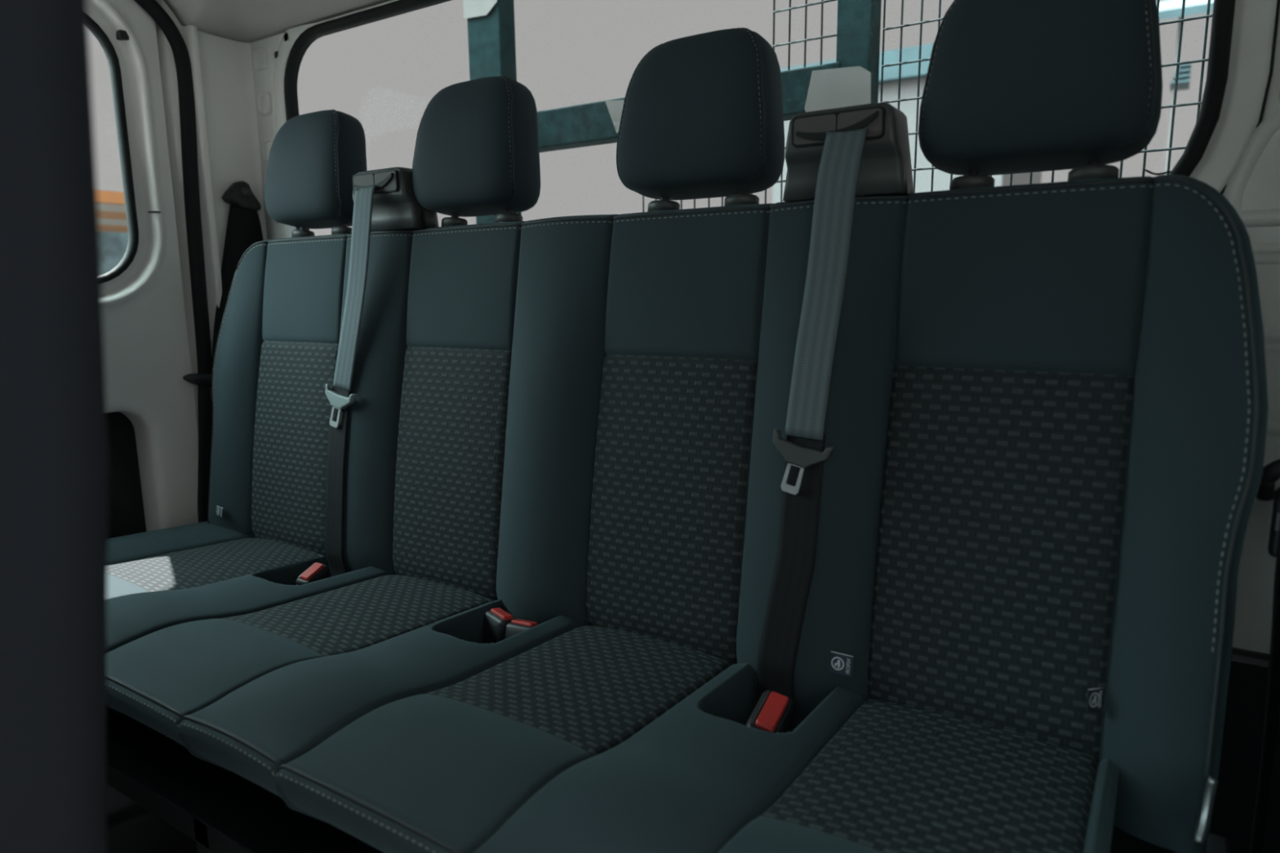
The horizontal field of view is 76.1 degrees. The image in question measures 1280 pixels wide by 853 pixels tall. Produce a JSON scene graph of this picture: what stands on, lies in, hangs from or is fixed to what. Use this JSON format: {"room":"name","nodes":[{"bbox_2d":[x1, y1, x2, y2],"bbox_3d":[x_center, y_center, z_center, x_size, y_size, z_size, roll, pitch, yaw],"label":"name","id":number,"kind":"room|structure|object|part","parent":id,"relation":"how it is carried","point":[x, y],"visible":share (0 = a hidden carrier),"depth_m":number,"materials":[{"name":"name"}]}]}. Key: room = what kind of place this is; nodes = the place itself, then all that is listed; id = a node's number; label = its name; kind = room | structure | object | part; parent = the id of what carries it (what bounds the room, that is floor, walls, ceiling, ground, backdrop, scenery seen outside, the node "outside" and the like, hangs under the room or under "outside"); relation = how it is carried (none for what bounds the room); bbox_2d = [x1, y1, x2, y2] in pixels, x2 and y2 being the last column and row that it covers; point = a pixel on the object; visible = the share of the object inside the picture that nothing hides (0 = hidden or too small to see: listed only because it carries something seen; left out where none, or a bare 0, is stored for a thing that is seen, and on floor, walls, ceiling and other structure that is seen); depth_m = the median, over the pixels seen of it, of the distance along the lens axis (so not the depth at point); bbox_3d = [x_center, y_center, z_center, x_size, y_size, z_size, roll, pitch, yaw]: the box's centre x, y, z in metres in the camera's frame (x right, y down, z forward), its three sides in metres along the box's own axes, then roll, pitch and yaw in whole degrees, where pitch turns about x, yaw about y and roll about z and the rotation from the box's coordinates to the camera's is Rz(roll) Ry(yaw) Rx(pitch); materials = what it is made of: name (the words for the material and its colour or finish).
{"room":"vehicle interior","nodes":[
{"label":"vehicle interior","id":0,"kind":"room"},
{"bbox_2d":[105,783,196,852],"bbox_3d":[-0.591,0.858,0.730,2.120,0.050,2.100,5,11,32],"label":"floor","id":1,"kind":"structure","parent":0,"point":[131,828],"depth_m":1.44,"materials":[{"name":"black rubber"}]},
{"bbox_2d":[0,0,108,852],"bbox_3d":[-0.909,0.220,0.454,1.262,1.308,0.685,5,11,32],"label":"pillar","id":2,"kind":"structure","parent":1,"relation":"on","point":[54,470],"depth_m":0.37,"materials":[{"name":"black plastic"}]},
{"bbox_2d":[105,0,1268,852],"bbox_3d":[-0.243,0.119,1.102,1.741,1.275,0.702,5,11,32],"label":"seat","id":3,"kind":"object","parent":1,"relation":"on","point":[1046,424],"visible":0.94,"depth_m":0.95,"materials":[{"name":"grey fabric"}]},
{"bbox_3d":[-0.267,0.585,1.123,1.600,0.350,0.380,5,11,32],"label":"frame","id":4,"kind":"part","parent":3,"relation":"part of","materials":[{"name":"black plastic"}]},
{"bbox_3d":[-0.751,0.248,1.489,0.246,0.064,0.377,5,11,32],"label":"woven panel","id":5,"kind":"part","parent":3,"relation":"part of","materials":[{"name":"fabric"}]},
{"bbox_3d":[-0.670,0.071,1.590,0.246,0.466,0.074,5,11,32],"label":"woven panel","id":6,"kind":"part","parent":3,"relation":"part of","materials":[{"name":"fabric"}]},
{"bbox_2d":[295,562,331,585],"bbox_3d":[-0.562,0.279,1.420,0.034,0.084,0.067,4,11,25],"label":"belt buckle","id":7,"kind":"object","parent":3,"relation":"on","point":[317,571],"visible":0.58,"depth_m":1.40,"materials":[{"name":"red plastic"}]},
{"bbox_2d":[324,185,377,577],"bbox_3d":[-0.508,-0.062,1.435,0.099,0.700,0.103,5,11,32],"label":"belt","id":8,"kind":"object","parent":3,"relation":"attached to","point":[340,397],"visible":0.96,"depth_m":1.43,"materials":[{"name":"grey fabric"}]},
{"bbox_3d":[-0.532,-0.022,1.435,0.035,0.048,0.010,5,11,32],"label":"latch plate","id":9,"kind":"part","parent":8,"relation":"part of","materials":[{"name":"silver metal"}]},
{"bbox_3d":[-0.398,0.281,1.264,0.246,0.064,0.377,5,11,32],"label":"woven panel","id":10,"kind":"part","parent":3,"relation":"part of","materials":[{"name":"fabric"}]},
{"bbox_3d":[-0.476,-0.420,1.416,0.052,0.030,0.007,5,11,32],"label":"bezel panel","id":11,"kind":"part","parent":3,"relation":"part of","materials":[{"name":"grey plastic"}]},
{"bbox_3d":[-0.430,-0.416,1.387,0.052,0.030,0.007,5,11,32],"label":"bezel panel","id":12,"kind":"part","parent":3,"relation":"part of","materials":[{"name":"grey plastic"}]},
{"bbox_3d":[-0.317,0.105,1.364,0.246,0.466,0.074,5,11,32],"label":"woven panel","id":13,"kind":"part","parent":3,"relation":"part of","materials":[{"name":"fabric"}]},
{"bbox_3d":[-0.318,-0.351,1.403,0.013,0.091,0.027,5,11,32],"label":"post","id":14,"kind":"part","parent":3,"relation":"part of","materials":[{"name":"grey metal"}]},
{"bbox_2d":[482,608,514,644],"bbox_3d":[-0.210,0.311,1.218,0.034,0.073,0.052,-9,13,-42],"label":"belt buckle","id":15,"kind":"object","parent":3,"relation":"on","point":[495,620],"visible":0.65,"depth_m":1.21,"materials":[{"name":"black plastic"}]},
{"bbox_3d":[-0.214,-0.341,1.337,0.013,0.091,0.027,5,11,32],"label":"post","id":16,"kind":"part","parent":3,"relation":"part of","materials":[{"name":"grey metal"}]},
{"bbox_2d":[505,618,537,639],"bbox_3d":[-0.171,0.319,1.190,0.052,0.073,0.038,5,11,32],"label":"belt buckle","id":17,"kind":"object","parent":3,"relation":"on","point":[517,626],"visible":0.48,"depth_m":1.18,"materials":[{"name":"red plastic"}]},
{"bbox_3d":[-0.045,0.315,1.039,0.246,0.064,0.377,5,11,32],"label":"woven panel","id":18,"kind":"part","parent":3,"relation":"part of","materials":[{"name":"fabric"}]},
{"bbox_2d":[105,520,1119,852],"bbox_3d":[-0.316,0.346,1.108,1.648,0.195,0.566,5,11,32],"label":"cushion","id":19,"kind":"object","parent":3,"relation":"on","point":[366,708],"depth_m":0.89,"materials":[{"name":"grey fabric"}]},
{"bbox_3d":[0.034,-0.318,1.178,0.013,0.091,0.027,5,11,32],"label":"post","id":20,"kind":"part","parent":3,"relation":"part of","materials":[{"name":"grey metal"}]},
{"bbox_3d":[0.035,0.138,1.139,0.246,0.466,0.074,5,11,32],"label":"woven panel","id":21,"kind":"part","parent":3,"relation":"part of","materials":[{"name":"fabric"}]},
{"bbox_3d":[0.139,-0.308,1.111,0.013,0.091,0.027,5,11,32],"label":"post","id":22,"kind":"part","parent":3,"relation":"part of","materials":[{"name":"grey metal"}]},
{"bbox_2d":[746,689,794,733],"bbox_3d":[0.150,0.362,0.953,0.051,0.105,0.085,5,11,32],"label":"belt buckle","id":23,"kind":"object","parent":3,"relation":"on","point":[773,712],"visible":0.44,"depth_m":0.93,"materials":[{"name":"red plastic"}]},
{"bbox_2d":[755,128,868,719],"bbox_3d":[0.204,0.006,0.979,0.089,0.699,0.101,5,11,32],"label":"belt","id":24,"kind":"object","parent":3,"relation":"attached to","point":[803,452],"visible":0.99,"depth_m":0.97,"materials":[{"name":"grey fabric"}]},
{"bbox_3d":[0.186,0.057,0.976,0.035,0.048,0.010,5,11,32],"label":"latch plate","id":25,"kind":"part","parent":24,"relation":"part of","materials":[{"name":"silver metal"}]},
{"bbox_3d":[0.210,-0.355,0.978,0.052,0.030,0.007,5,11,32],"label":"bezel panel","id":26,"kind":"part","parent":3,"relation":"part of","materials":[{"name":"grey plastic"}]},
{"bbox_3d":[0.256,-0.350,0.949,0.052,0.030,0.007,5,11,32],"label":"bezel panel","id":27,"kind":"part","parent":3,"relation":"part of","materials":[{"name":"grey plastic"}]},
{"bbox_3d":[0.307,0.348,0.813,0.246,0.064,0.377,5,11,32],"label":"woven panel","id":28,"kind":"part","parent":3,"relation":"part of","materials":[{"name":"fabric"}]},
{"bbox_3d":[0.387,-0.284,0.952,0.013,0.091,0.027,5,11,32],"label":"post","id":29,"kind":"part","parent":3,"relation":"part of","materials":[{"name":"grey metal"}]},
{"bbox_3d":[0.388,0.172,0.914,0.246,0.466,0.074,5,11,32],"label":"woven panel","id":30,"kind":"part","parent":3,"relation":"part of","materials":[{"name":"fabric"}]},
{"bbox_3d":[0.491,-0.274,0.886,0.013,0.091,0.027,5,11,32],"label":"post","id":31,"kind":"part","parent":3,"relation":"part of","materials":[{"name":"grey metal"}]},
{"bbox_2d":[155,0,266,433],"bbox_3d":[-0.931,-0.171,1.898,0.133,1.700,0.276,5,11,32],"label":"pillar trim","id":32,"kind":"structure","parent":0,"point":[228,148],"depth_m":1.76,"materials":[{"name":"grey paint"}]},
{"bbox_2d":[86,0,198,538],"bbox_3d":[-1.281,-0.077,1.362,0.114,1.700,1.110,5,11,32],"label":"door","id":33,"kind":"structure","parent":32,"relation":"in","point":[153,435],"depth_m":1.68,"materials":[{"name":"grey paint"}]},
{"bbox_2d":[134,0,213,522],"bbox_3d":[-0.967,-0.132,1.748,0.026,1.553,0.144,5,11,32],"label":"door seal","id":34,"kind":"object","parent":32,"relation":"attached to","point":[180,50],"depth_m":1.72,"materials":[{"name":"black rubber"}]},
{"bbox_2d":[182,181,263,521],"bbox_3d":[-0.907,-0.122,1.813,0.034,0.831,0.220,5,11,30],"label":"belt","id":35,"kind":"object","parent":32,"relation":"attached to","point":[243,229],"visible":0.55,"depth_m":1.79,"materials":[{"name":"black fabric"}]},
{"bbox_2d":[163,0,391,43],"bbox_3d":[-0.538,-0.719,0.514,2.070,0.170,2.260,5,11,32],"label":"ceiling","id":36,"kind":"structure","parent":0,"point":[249,21],"depth_m":1.67,"materials":[{"name":"grey fabric"}]},
{"bbox_2d":[250,0,1279,653],"bbox_3d":[-0.059,-0.105,1.411,2.110,1.610,0.040,6,11,33],"label":"wall","id":37,"kind":"structure","parent":0,"point":[1233,147],"depth_m":0.91,"materials":[{"name":"grey paint"}]},
{"bbox_2d":[1109,647,1269,852],"bbox_3d":[0.568,0.499,1.085,0.530,0.510,0.028,5,11,32],"label":"trim","id":38,"kind":"structure","parent":37,"relation":"attached to","point":[1232,818],"depth_m":0.96,"materials":[{"name":"black plastic"}]},
{"bbox_3d":[0.272,0.121,0.040,0.025,1.610,1.990,5,11,32],"label":"wall","id":39,"kind":"structure","parent":0,"visible":0},
{"bbox_2d":[1248,459,1279,852],"bbox_3d":[0.650,-0.039,0.780,0.083,1.131,0.052,0,10,7],"label":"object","id":40,"kind":"object","parent":39,"relation":"attached to","point":[1271,472],"visible":0.94,"depth_m":0.82,"materials":[{"name":"black plastic"}]},
{"bbox_3d":[0.625,0.092,0.801,0.003,0.017,0.020,5,11,32],"label":"latch plate","id":41,"kind":"part","parent":40,"relation":"part of","materials":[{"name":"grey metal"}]},
{"bbox_2d":[1262,709,1279,852],"bbox_3d":[0.469,0.487,0.501,0.079,0.729,0.880,5,11,32],"label":"trim","id":42,"kind":"structure","parent":39,"relation":"attached to","point":[1271,844],"depth_m":0.82,"materials":[{"name":"black plastic"}]},
{"label":"outside","id":43,"kind":"structure","parent":0,"visible":0},
{"bbox_3d":[-0.145,1.244,1.412,80.000,0.050,80.000,5,11,32],"label":"ground","id":44,"kind":"structure","parent":43,"visible":0},
{"bbox_2d":[97,190,128,275],"bbox_3d":[-3.382,-0.329,4.496,1.800,2.110,1.450,5,11,32],"label":"market stall","id":45,"kind":"object","parent":44,"relation":"on","point":[112,216],"visible":0.02,"depth_m":4.75,"materials":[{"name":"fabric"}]},
{"bbox_2d":[98,231,128,275],"bbox_3d":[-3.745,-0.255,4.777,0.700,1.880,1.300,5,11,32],"label":"countertop","id":46,"kind":"structure","parent":45,"relation":"on","point":[113,246],"depth_m":4.90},
{"bbox_2d":[772,43,1041,203],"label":"window","id":47,"kind":"structure","parent":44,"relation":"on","point":[909,72],"depth_m":9.31,"materials":[{"name":"grey"}]},
{"bbox_2d":[1158,0,1213,174],"bbox_3d":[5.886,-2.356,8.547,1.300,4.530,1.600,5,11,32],"label":"shed","id":48,"kind":"object","parent":44,"relation":"on","point":[1168,9],"visible":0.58,"depth_m":7.97,"materials":[{"name":"grey metal"}]},
{"bbox_3d":[5.351,-2.066,8.369,0.040,4.030,0.040,5,11,32],"label":"post","id":49,"kind":"part","parent":48,"relation":"part of","materials":[{"name":"grey metal"}]},
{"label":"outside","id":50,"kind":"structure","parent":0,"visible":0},
{"bbox_2d":[462,0,1212,224],"bbox_3d":[0.444,-0.483,1.627,2.057,2.070,0.074,5,11,32],"label":"frame","id":51,"kind":"object","parent":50,"point":[851,80],"visible":0.18,"depth_m":1.64,"materials":[{"name":"teal paint"}]},
{"bbox_3d":[-0.372,-0.550,2.151,0.110,2.050,0.060,5,11,32],"label":"post","id":52,"kind":"part","parent":51,"relation":"part of","materials":[{"name":"metal"}]},
{"bbox_3d":[0.211,-0.424,1.829,0.489,0.462,0.008,5,11,32],"label":"panel","id":53,"kind":"part","parent":51,"relation":"part of","materials":[{"name":"black metal"}]},
{"bbox_3d":[0.341,-1.092,1.626,0.159,0.751,0.008,5,11,32],"label":"panel","id":54,"kind":"part","parent":51,"relation":"part of","materials":[{"name":"black metal"}]},
{"bbox_3d":[0.429,-0.474,1.639,0.069,2.050,0.060,5,11,32],"label":"post","id":55,"kind":"part","parent":51,"relation":"part of","materials":[{"name":"teal paint"}]},
{"bbox_3d":[0.868,-0.772,1.337,0.940,1.293,0.008,5,11,32],"label":"panel","id":56,"kind":"part","parent":51,"relation":"part of","materials":[{"name":"black metal"}]}
]}

